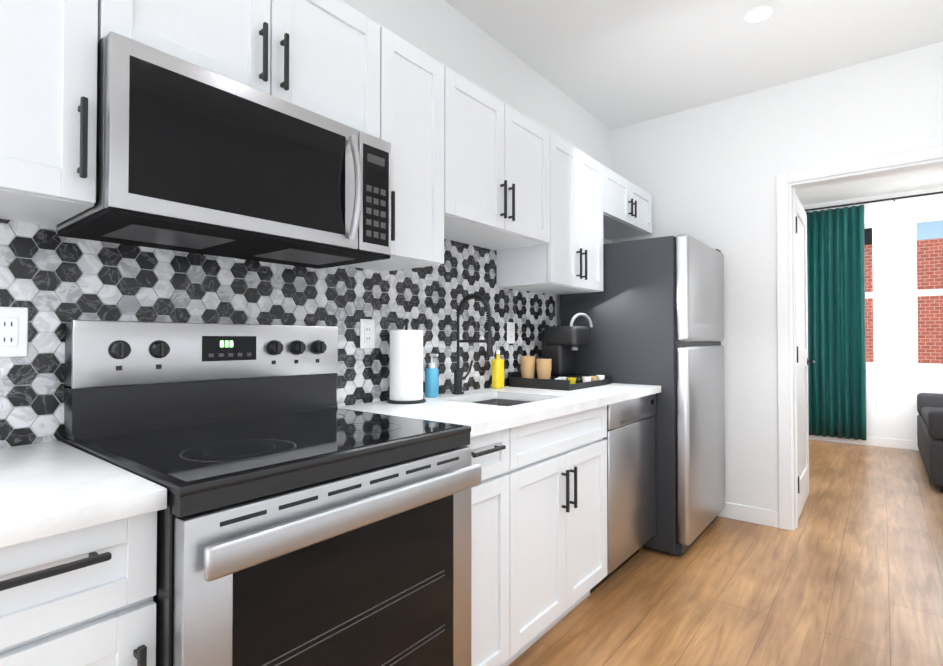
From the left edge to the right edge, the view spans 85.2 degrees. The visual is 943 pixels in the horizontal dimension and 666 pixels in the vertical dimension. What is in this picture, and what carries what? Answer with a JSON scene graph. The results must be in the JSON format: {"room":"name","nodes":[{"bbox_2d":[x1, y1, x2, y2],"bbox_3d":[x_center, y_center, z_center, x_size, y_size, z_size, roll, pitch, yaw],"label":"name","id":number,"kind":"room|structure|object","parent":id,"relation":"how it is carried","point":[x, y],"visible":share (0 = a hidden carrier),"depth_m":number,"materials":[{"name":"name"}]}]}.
{"room":"kitchen","nodes":[
{"label":"kitchen","id":0,"kind":"room"},
{"bbox_2d":[341,0,612,325],"bbox_3d":[-0.591,-0.188,1.898,0.120,2.750,5.380,-1,-1,39],"label":"wall","id":1,"kind":"structure","parent":0,"point":[436,28],"depth_m":2.68,"materials":[{"name":"paint"}]},
{"bbox_2d":[0,0,97,225],"bbox_3d":[-1.026,-0.635,0.969,0.354,0.740,0.459,-1,-1,39],"label":"upper cabinet","id":2,"kind":"object","parent":1,"relation":"attached to","point":[48,98],"visible":1,"depth_m":1.00,"materials":[{"name":"white wood"}]},
{"bbox_2d":[98,0,379,138],"bbox_3d":[-0.644,-0.801,1.448,0.354,0.396,0.758,-1,-1,39],"label":"upper cabinet","id":3,"kind":"object","parent":1,"relation":"attached to","point":[321,57],"visible":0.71,"depth_m":1.37,"materials":[{"name":"white wood"}]},
{"bbox_2d":[56,31,390,268],"bbox_3d":[-0.614,-0.418,1.419,0.430,0.367,0.754,-1,-1,39],"label":"microwave","id":4,"kind":"object","parent":3,"relation":"attached to","point":[192,158],"visible":1,"depth_m":1.23,"materials":[{"name":"silver metal"}]},
{"bbox_2d":[0,219,554,447],"bbox_3d":[-0.397,-0.083,2.036,0.007,0.775,2.921,-1,-1,39],"label":"backsplash","id":5,"kind":"structure","parent":1,"relation":"attached to","point":[51,281],"depth_m":1.64,"materials":[{"name":"tile"}]},
{"bbox_2d":[0,307,27,356],"bbox_3d":[-1.070,-0.002,1.183,0.007,0.116,0.072,-1,-1,39],"label":"electrical outlet","id":6,"kind":"object","parent":5,"relation":"attached to","point":[13,331],"visible":1,"depth_m":1.19,"materials":[{"name":"white plastic"}]},
{"bbox_2d":[360,319,374,348],"bbox_3d":[-0.407,0.004,2.010,0.007,0.116,0.072,-1,-1,39],"label":"electrical outlet","id":7,"kind":"object","parent":5,"relation":"attached to","point":[367,333],"visible":1,"depth_m":2.01,"materials":[{"name":"white plastic"}]},
{"bbox_2d":[507,322,514,343],"bbox_3d":[0.215,-0.001,2.787,0.007,0.116,0.072,-1,-1,39],"label":"electrical outlet","id":8,"kind":"object","parent":5,"relation":"attached to","point":[510,332],"visible":1,"depth_m":2.78,"materials":[{"name":"white plastic"}]},
{"bbox_2d":[343,26,443,271],"bbox_3d":[-0.309,-0.623,1.863,0.354,0.740,0.308,-1,-1,39],"label":"upper cabinet","id":9,"kind":"object","parent":1,"relation":"attached to","point":[411,104],"visible":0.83,"depth_m":1.78,"materials":[{"name":"white wood"}]},
{"bbox_2d":[444,66,549,250],"bbox_3d":[0.028,-0.713,2.286,0.354,0.550,0.768,-1,-1,39],"label":"upper cabinet","id":10,"kind":"object","parent":1,"relation":"attached to","point":[496,174],"visible":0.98,"depth_m":2.15,"materials":[{"name":"white wood"}]},
{"bbox_2d":[497,132,602,294],"bbox_3d":[0.460,-0.610,2.823,0.354,0.740,0.608,-1,-1,39],"label":"upper cabinet","id":11,"kind":"object","parent":1,"relation":"attached to","point":[568,259],"visible":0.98,"depth_m":2.67,"materials":[{"name":"white wood"}]},
{"bbox_2d":[603,165,651,239],"bbox_3d":[0.904,-0.835,3.381,0.354,0.275,0.809,-1,-1,39],"label":"upper cabinet","id":12,"kind":"object","parent":1,"relation":"attached to","point":[627,208],"visible":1,"depth_m":3.28,"materials":[{"name":"white wood"}]},
{"bbox_2d":[444,0,942,205],"bbox_3d":[2.221,-1.603,1.893,4.540,0.080,8.860,-1,-1,39],"label":"ceiling","id":13,"kind":"structure","parent":0,"point":[613,64],"depth_m":2.77,"materials":[{"name":"paint"}]},
{"bbox_2d":[739,3,778,24],"bbox_3d":[1.400,-1.551,2.499,0.170,0.001,0.170,-1,-1,39],"label":"recessed light","id":14,"kind":"object","parent":13,"relation":"in","point":[758,13],"visible":1,"depth_m":2.50,"materials":[{"name":"paint"}]},
{"bbox_2d":[508,439,942,665],"bbox_3d":[2.221,1.227,1.855,4.540,0.080,8.860,-1,-1,39],"label":"floor","id":15,"kind":"structure","parent":0,"point":[848,571],"depth_m":2.38,"materials":[{"name":"brown wood"}]},
{"bbox_2d":[0,511,156,665],"bbox_3d":[-0.908,0.733,0.866,0.642,0.880,0.473,-1,-1,39],"label":"base cabinet","id":16,"kind":"object","parent":15,"relation":"on","point":[82,597],"visible":0.77,"depth_m":0.79,"materials":[{"name":"white wood"}]},
{"bbox_2d":[0,441,166,547],"bbox_3d":[-0.906,0.276,0.871,0.646,0.035,0.474,-1,-1,39],"label":"countertop","id":17,"kind":"structure","parent":16,"relation":"on","point":[47,489],"depth_m":0.83,"materials":[{"name":"stone"}]},
{"bbox_2d":[63,320,480,665],"bbox_3d":[-0.478,0.575,1.317,0.726,1.209,0.758,-1,-1,39],"label":"stove","id":18,"kind":"object","parent":15,"relation":"on","point":[303,519],"visible":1,"depth_m":1.17,"materials":[{"name":"silver metal"}]},
{"bbox_2d":[465,428,509,665],"bbox_3d":[-0.191,0.746,1.762,0.642,0.880,0.290,-1,-1,39],"label":"base cabinet","id":19,"kind":"object","parent":15,"relation":"on","point":[490,595],"visible":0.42,"depth_m":1.62,"materials":[{"name":"white wood"}]},
{"bbox_2d":[498,398,606,665],"bbox_3d":[0.141,0.751,2.176,0.642,0.880,0.768,-1,-1,39],"label":"base cabinet","id":20,"kind":"object","parent":15,"relation":"on","point":[557,472],"visible":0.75,"depth_m":1.94,"materials":[{"name":"white wood"}]},
{"bbox_2d":[338,383,660,436],"bbox_3d":[0.244,0.295,2.308,0.646,0.035,1.680,-1,-1,39],"label":"countertop","id":21,"kind":"structure","parent":20,"relation":"on","point":[482,419],"depth_m":1.93,"materials":[{"name":"stone"}]},
{"bbox_2d":[387,318,425,403],"bbox_3d":[-0.260,0.108,2.044,0.156,0.333,0.156,-1,-1,39],"label":"paper towel","id":22,"kind":"object","parent":21,"relation":"on","point":[406,365],"visible":1,"depth_m":1.99,"materials":[{"name":"white paper"}]},
{"bbox_2d":[425,354,438,397],"bbox_3d":[-0.170,0.183,2.215,0.065,0.187,0.060,-1,-1,39],"label":"soap bottle","id":23,"kind":"object","parent":21,"relation":"on","point":[431,381],"visible":1,"depth_m":2.19,"materials":[{"name":"blue plastic"}]},
{"bbox_2d":[452,293,493,394],"bbox_3d":[0.025,0.050,2.312,0.226,0.455,0.118,-1,-1,39],"label":"faucet","id":24,"kind":"object","parent":21,"relation":"on","point":[489,342],"visible":1,"depth_m":2.31,"materials":[{"name":"black metal"}]},
{"bbox_2d":[492,350,503,388],"bbox_3d":[0.134,0.184,2.599,0.040,0.195,0.068,-1,-1,39],"label":"bottle","id":25,"kind":"object","parent":21,"relation":"on","point":[497,372],"visible":0.98,"depth_m":2.58,"materials":[{"name":"yellow plastic"}]},
{"bbox_2d":[470,398,531,405],"bbox_3d":[0.128,0.402,2.184,0.377,0.179,0.452,-1,-1,39],"label":"sink","id":26,"kind":"object","parent":21,"relation":"in","point":[502,402],"visible":0.02,"depth_m":2.43,"materials":[{"name":"silver metal"}]},
{"bbox_2d":[508,370,611,390],"bbox_3d":[0.490,0.247,2.794,0.360,0.075,0.500,-1,-1,39],"label":"tray","id":27,"kind":"object","parent":21,"relation":"on","point":[515,379],"visible":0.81,"depth_m":2.63,"materials":[{"name":"black wood"}]},
{"bbox_2d":[520,356,604,383],"bbox_3d":[0.494,0.200,2.779,0.310,0.152,0.426,-1,-1,39],"label":"cups","id":28,"kind":"object","parent":27,"relation":"on","point":[543,367],"visible":0.73,"depth_m":2.68,"materials":[{"name":"beige paper"}]},
{"bbox_2d":[542,313,592,382],"bbox_3d":[0.545,0.083,2.893,0.255,0.389,0.200,-1,-1,39],"label":"coffee maker","id":29,"kind":"object","parent":27,"relation":"on","point":[561,345],"visible":0.75,"depth_m":2.84,"materials":[{"name":"black plastic"}]},
{"bbox_2d":[590,394,655,593],"bbox_3d":[0.574,0.760,2.713,0.603,0.876,0.602,-1,-1,39],"label":"dishwasher","id":30,"kind":"object","parent":15,"relation":"on","point":[631,491],"visible":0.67,"depth_m":2.48,"materials":[{"name":"silver metal"}]},
{"bbox_2d":[560,234,724,555],"bbox_3d":[1.089,0.336,3.225,0.755,1.738,0.795,-1,-1,39],"label":"fridge","id":31,"kind":"object","parent":15,"relation":"on","point":[653,310],"visible":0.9,"depth_m":2.83,"materials":[{"name":"silver metal"}]},
{"bbox_2d":[917,393,942,492],"bbox_3d":[4.403,0.810,4.329,0.900,0.820,1.800,-1,-1,39],"label":"sofa","id":32,"kind":"object","parent":15,"relation":"on","point":[930,426],"visible":1,"depth_m":3.96,"materials":[{"name":"fabric"}]},
{"bbox_2d":[613,41,942,511],"bbox_3d":[2.224,-0.173,3.013,2.880,2.750,0.120,-1,-1,39],"label":"wall","id":33,"kind":"structure","parent":0,"point":[707,174],"depth_m":3.30,"materials":[{"name":"paint"}]},
{"bbox_2d":[718,502,778,527],"bbox_3d":[1.752,1.156,3.287,0.378,0.100,0.014,-1,-1,39],"label":"baseboard","id":34,"kind":"structure","parent":33,"relation":"attached to","point":[761,516],"depth_m":3.26,"materials":[{"name":"paint"}]},
{"bbox_2d":[795,193,814,519],"bbox_3d":[2.276,0.149,3.563,0.134,2.098,0.802,-1,-1,38],"label":"door","id":35,"kind":"structure","parent":33,"relation":"in","point":[803,361],"depth_m":3.60,"materials":[{"name":"paint"}]},
{"bbox_2d":[776,145,942,530],"bbox_3d":[2.317,0.105,2.934,0.964,2.192,0.152,-1,-1,39],"label":"door frame","id":36,"kind":"structure","parent":33,"relation":"attached to","point":[788,184],"depth_m":3.15,"materials":[{"name":"paint"}]},
{"bbox_2d":[809,435,918,450],"bbox_3d":[5.028,1.181,5.121,4.000,0.100,0.014,-1,-1,39],"label":"baseboard","id":37,"kind":"structure","parent":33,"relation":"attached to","point":[871,441],"depth_m":5.59,"materials":[{"name":"paint"}]},
{"bbox_2d":[805,191,942,210],"bbox_3d":[4.507,-1.429,5.505,2.150,0.040,0.120,-1,-1,39],"label":"curtain rod","id":38,"kind":"object","parent":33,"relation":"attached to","point":[910,196],"visible":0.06,"depth_m":5.54,"materials":[{"name":"metal"}]},
{"bbox_2d":[806,205,866,440],"bbox_3d":[4.049,-0.115,5.801,0.644,2.570,0.097,-1,-1,39],"label":"curtain","id":39,"kind":"object","parent":38,"relation":"hanging from","point":[836,320],"visible":0.81,"depth_m":5.75,"materials":[{"name":"fabric"}]},
{"bbox_2d":[864,208,942,378],"bbox_3d":[4.579,-0.404,5.533,1.850,1.760,0.135,-1,-1,39],"label":"window","id":40,"kind":"structure","parent":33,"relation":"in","point":[911,294],"depth_m":5.46,"materials":[{"name":"paint"}]},
{"label":"outside","id":41,"kind":"structure","parent":0,"visible":0},
{"bbox_2d":[864,228,942,363],"bbox_3d":[7.565,1.041,9.570,11.000,6.500,0.500,-1,-1,39],"label":"building","id":42,"kind":"structure","parent":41,"point":[930,308],"depth_m":9.12,"materials":[{"name":"brick"}]}
]}

